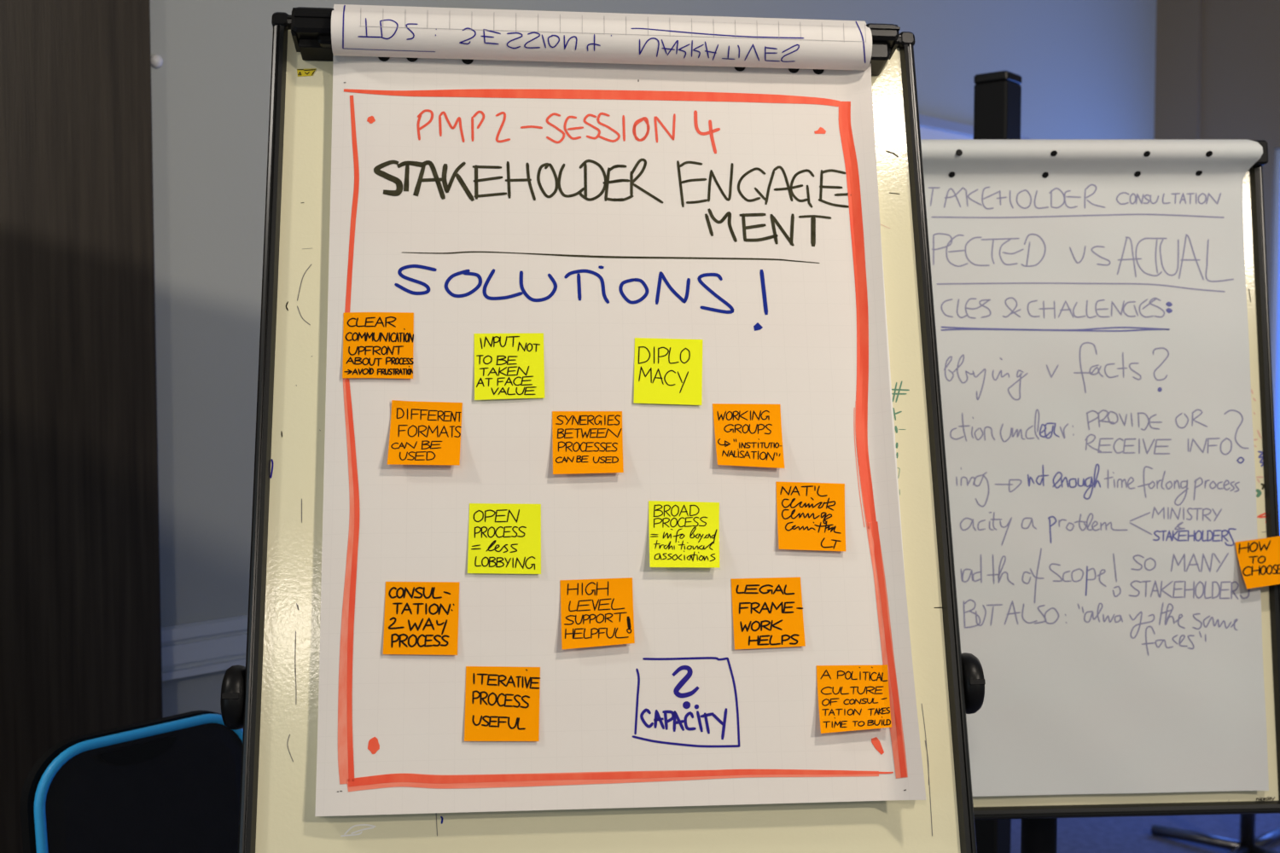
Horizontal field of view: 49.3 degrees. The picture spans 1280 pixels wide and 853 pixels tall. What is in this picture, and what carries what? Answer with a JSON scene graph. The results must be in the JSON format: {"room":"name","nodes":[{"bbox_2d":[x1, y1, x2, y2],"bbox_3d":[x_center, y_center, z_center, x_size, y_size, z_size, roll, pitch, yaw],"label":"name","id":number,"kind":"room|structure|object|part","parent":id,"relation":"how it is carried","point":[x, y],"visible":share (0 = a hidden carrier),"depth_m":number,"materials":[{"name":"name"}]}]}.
{"room":"conference room","nodes":[
{"label":"conference room","id":0,"kind":"room"},
{"bbox_2d":[150,0,1156,717],"bbox_3d":[-1.516,-0.132,2.046,0.100,3.050,10.225,3,4,45],"label":"wall","id":1,"kind":"structure","parent":0,"point":[1086,68],"depth_m":2.71,"materials":[{"name":"grey paint"}]},
{"bbox_2d":[0,0,162,852],"bbox_3d":[-1.683,-0.112,1.753,0.080,3.040,2.219,3,4,45],"label":"wood panel","id":2,"kind":"object","parent":1,"relation":"attached to","point":[80,613],"visible":1,"depth_m":2.40,"materials":[{"name":"brown wood"}]},
{"bbox_2d":[151,54,162,68],"bbox_3d":[-0.890,-0.673,2.566,0.012,0.024,0.024,3,4,45],"label":"bumper cover","id":3,"kind":"object","parent":1,"relation":"attached to","point":[156,61],"visible":0.91,"depth_m":2.56,"materials":[{"name":"white plastic"}]},
{"bbox_2d":[161,615,247,680],"bbox_3d":[-1.522,0.459,1.982,0.026,0.096,10.083,3,4,45],"label":"trim","id":4,"kind":"structure","parent":1,"relation":"attached to","point":[200,648],"depth_m":2.66,"materials":[{"name":"white paint"}]},
{"bbox_2d":[919,114,1029,139],"bbox_3d":[0.481,-0.370,3.935,2.332,1.130,0.040,-3,4,-45],"label":"whiteboard","id":5,"kind":"object","parent":1,"relation":"attached to","point":[930,127],"visible":0.02,"depth_m":4.36,"materials":[{"name":"white plastic"}]},
{"bbox_2d":[1010,813,1279,852],"bbox_3d":[0.000,1.430,2.328,10.000,0.100,10.500,0,3,0],"label":"floor","id":6,"kind":"structure","parent":0,"point":[1123,834],"depth_m":4.37,"materials":[{"name":"carpet"}]},
{"bbox_2d":[20,710,243,852],"bbox_3d":[-0.574,0.924,1.939,0.511,0.956,0.358,3,4,40],"label":"chair","id":7,"kind":"object","parent":6,"relation":"on","point":[171,784],"visible":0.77,"depth_m":2.02,"materials":[{"name":"blue"}]},
{"bbox_2d":[220,6,985,852],"bbox_3d":[-0.032,0.447,1.808,0.855,1.917,0.728,0,3,0],"label":"easel","id":8,"kind":"object","parent":6,"relation":"on","point":[273,698],"visible":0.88,"depth_m":1.58,"materials":[{"name":"white metal"}]},
{"bbox_3d":[-0.439,0.298,1.535,0.041,0.070,0.070,0,3,0],"label":"knob","id":9,"kind":"part","parent":8,"relation":"part of","materials":[{"name":"black plastic"}]},
{"bbox_3d":[-0.428,0.011,1.589,0.018,0.999,0.329,0,3,-5],"label":"frame rail","id":10,"kind":"part","parent":8,"relation":"part of","materials":[{"name":"black"}]},
{"bbox_3d":[-0.414,-0.478,1.681,0.008,0.047,0.052,0,3,-6],"label":"plate","id":11,"kind":"part","parent":8,"relation":"part of","materials":[{"name":"black plastic"}]},
{"bbox_2d":[296,69,315,75],"bbox_3d":[-0.406,-0.432,1.697,0.022,0.008,0.003,0,3,-6],"label":"sticker","id":12,"kind":"object","parent":8,"relation":"on","point":[299,72],"depth_m":1.70,"materials":[{"name":"yellow paper"}]},
{"bbox_3d":[-0.050,-0.495,1.756,0.780,0.024,0.031,0,3,-6],"label":"frame rail","id":13,"kind":"part","parent":8,"relation":"part of","materials":[{"name":"black"}]},
{"bbox_2d":[314,4,926,816],"bbox_3d":[-0.031,-0.050,1.634,0.666,0.919,0.338,0,3,-5],"label":"paper pad","id":14,"kind":"object","parent":8,"relation":"attached to","point":[592,183],"visible":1,"depth_m":1.62,"materials":[{"name":"white paper"}]},
{"bbox_2d":[342,312,413,378],"bbox_3d":[-0.301,-0.093,1.603,0.082,0.077,0.028,0,3,-3],"label":"sticky note","id":15,"kind":"object","parent":14,"relation":"attached to","point":[376,345],"visible":1,"depth_m":1.60,"materials":[{"name":"orange paper"}]},
{"bbox_2d":[383,581,459,655],"bbox_3d":[-0.240,0.211,1.532,0.082,0.078,0.027,0,3,-5],"label":"sticky note","id":16,"kind":"object","parent":14,"relation":"attached to","point":[421,618],"visible":1,"depth_m":1.53,"materials":[{"name":"orange paper"}]},
{"bbox_2d":[386,400,462,465],"bbox_3d":[-0.243,0.007,1.578,0.083,0.073,0.034,0,3,-5],"label":"sticky note","id":17,"kind":"object","parent":14,"relation":"attached to","point":[421,433],"visible":1,"depth_m":1.58,"materials":[{"name":"orange paper"}]},
{"bbox_2d":[464,666,540,741],"bbox_3d":[-0.150,0.302,1.518,0.083,0.078,0.027,0,3,-5],"label":"sticky note","id":18,"kind":"object","parent":14,"relation":"attached to","point":[502,704],"visible":1,"depth_m":1.52,"materials":[{"name":"orange paper"}]},
{"bbox_2d":[467,503,541,574],"bbox_3d":[-0.152,0.126,1.562,0.082,0.077,0.027,0,3,-5],"label":"sticky note","id":19,"kind":"object","parent":14,"relation":"attached to","point":[504,538],"visible":1,"depth_m":1.56,"materials":[{"name":"yellow paper"}]},
{"bbox_2d":[474,333,544,400],"bbox_3d":[-0.151,-0.070,1.611,0.081,0.077,0.028,0,3,-6],"label":"sticky note","id":20,"kind":"object","parent":14,"relation":"attached to","point":[508,366],"visible":1,"depth_m":1.61,"materials":[{"name":"yellow paper"}]},
{"bbox_2d":[552,411,623,474],"bbox_3d":[-0.060,0.018,1.595,0.081,0.070,0.032,0,3,-6],"label":"sticky note","id":21,"kind":"object","parent":14,"relation":"attached to","point":[584,442],"visible":1,"depth_m":1.60,"materials":[{"name":"orange paper"}]},
{"bbox_2d":[559,577,634,650],"bbox_3d":[-0.047,0.208,1.549,0.081,0.073,0.032,0,3,-6],"label":"sticky note","id":22,"kind":"object","parent":14,"relation":"attached to","point":[595,613],"visible":1,"depth_m":1.55,"materials":[{"name":"orange paper"}]},
{"bbox_2d":[633,337,702,405],"bbox_3d":[0.033,-0.065,1.629,0.084,0.078,0.027,0,3,-6],"label":"sticky note","id":23,"kind":"object","parent":14,"relation":"attached to","point":[667,371],"visible":1,"depth_m":1.63,"materials":[{"name":"yellow paper"}]},
{"bbox_2d":[648,500,719,568],"bbox_3d":[0.051,0.122,1.579,0.084,0.073,0.035,0,3,-6],"label":"sticky note","id":24,"kind":"object","parent":14,"relation":"attached to","point":[683,534],"visible":1,"depth_m":1.58,"materials":[{"name":"yellow paper"}]},
{"bbox_2d":[712,403,784,468],"bbox_3d":[0.126,0.011,1.616,0.080,0.074,0.033,0,3,-6],"label":"sticky note","id":25,"kind":"object","parent":14,"relation":"attached to","point":[747,435],"visible":1,"depth_m":1.62,"materials":[{"name":"orange paper"}]},
{"bbox_2d":[731,577,805,649],"bbox_3d":[0.145,0.210,1.571,0.081,0.076,0.027,0,3,-6],"label":"sticky note","id":26,"kind":"object","parent":14,"relation":"attached to","point":[767,613],"visible":1,"depth_m":1.57,"materials":[{"name":"orange paper"}]},
{"bbox_2d":[775,482,845,551],"bbox_3d":[0.198,0.103,1.603,0.083,0.078,0.029,0,3,-6],"label":"sticky note","id":27,"kind":"object","parent":14,"relation":"attached to","point":[811,516],"visible":1,"depth_m":1.60,"materials":[{"name":"orange paper"}]},
{"bbox_2d":[816,664,891,733],"bbox_3d":[0.239,0.303,1.554,0.084,0.068,0.034,0,3,-6],"label":"sticky note","id":28,"kind":"object","parent":14,"relation":"attached to","point":[852,698],"visible":1,"depth_m":1.56,"materials":[{"name":"orange paper"}]},
{"bbox_3d":[0.318,-0.485,1.760,0.008,0.037,0.049,0,3,-6],"label":"plate","id":29,"kind":"part","parent":8,"relation":"part of","materials":[{"name":"black plastic"}]},
{"bbox_3d":[0.354,0.012,1.672,0.018,0.999,0.329,0,3,-5],"label":"frame rail","id":30,"kind":"part","parent":8,"relation":"part of","materials":[{"name":"black"}]},
{"bbox_3d":[0.375,0.299,1.622,0.041,0.070,0.070,0,3,0],"label":"knob","id":31,"kind":"part","parent":8,"relation":"part of","materials":[{"name":"black plastic"}]},
{"bbox_2d":[973,70,1021,852],"bbox_3d":[0.749,0.304,2.970,0.340,2.082,0.340,3,4,40],"label":"post","id":32,"kind":"object","parent":6,"relation":"on","point":[997,95],"visible":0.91,"depth_m":2.90,"materials":[{"name":"black metal"}]},
{"bbox_2d":[972,139,1279,852],"bbox_3d":[0.628,0.460,2.347,0.751,1.834,0.654,0,3,0],"label":"easel","id":33,"kind":"object","parent":6,"relation":"on","point":[1038,815],"visible":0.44,"depth_m":2.16,"materials":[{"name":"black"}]},
{"bbox_2d":[920,139,1268,797],"bbox_3d":[0.627,0.054,2.159,0.670,1.004,0.159,0,3,-2],"label":"paper pad","id":34,"kind":"object","parent":33,"relation":"attached to","point":[1090,309],"visible":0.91,"depth_m":2.15,"materials":[{"name":"white paper"}]},
{"bbox_2d":[1234,535,1279,589],"bbox_3d":[0.974,0.205,2.132,0.115,0.082,0.036,0,3,0],"label":"sticky note","id":35,"kind":"object","parent":34,"relation":"attached to","point":[1259,560],"visible":1,"depth_m":2.14,"materials":[{"name":"orange paper"}]},
{"bbox_3d":[0.633,0.587,2.125,0.708,0.026,0.029,0,3,-3],"label":"frame rail","id":36,"kind":"part","parent":33,"relation":"part of","materials":[{"name":"black"}]},
{"bbox_3d":[0.983,0.074,2.179,0.019,1.011,0.159,0,3,-6],"label":"frame rail","id":37,"kind":"part","parent":33,"relation":"part of","materials":[{"name":"black"}]},
{"bbox_2d":[1151,814,1279,852],"bbox_3d":[1.799,0.923,4.113,0.600,0.723,0.600,0,3,0],"label":"pedestal table","id":38,"kind":"object","parent":6,"relation":"on","point":[1248,843],"visible":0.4,"depth_m":4.17,"materials":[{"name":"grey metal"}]},
{"bbox_3d":[1.799,0.926,4.114,0.042,0.680,0.042,0,3,0],"label":"post","id":39,"kind":"part","parent":38,"relation":"part of","materials":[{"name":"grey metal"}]},
{"bbox_2d":[1199,0,1279,335],"bbox_3d":[3.201,-0.257,4.427,3.200,3.050,0.100,3,4,45],"label":"wall","id":40,"kind":"structure","parent":0,"point":[1240,96],"depth_m":5.23,"materials":[{"name":"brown paint"}]},
{"bbox_2d":[1153,0,1203,139],"bbox_3d":[2.083,-0.311,5.450,0.170,3.050,0.030,3,4,45],"label":"trim","id":41,"kind":"structure","parent":40,"relation":"attached to","point":[1178,42],"depth_m":5.38,"materials":[{"name":"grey paint"}]},
{"bbox_2d":[1270,148,1279,535],"bbox_3d":[2.898,0.122,4.749,1.455,2.260,0.060,3,4,45],"label":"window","id":42,"kind":"structure","parent":40,"relation":"in","point":[1275,332],"depth_m":5.21,"materials":[{"name":"blue glass"}]},
{"bbox_3d":[2.897,0.116,4.757,1.398,2.170,0.010,3,4,45],"label":"pane","id":43,"kind":"part","parent":42,"relation":"part of","materials":[{"name":"blue"}]}
]}

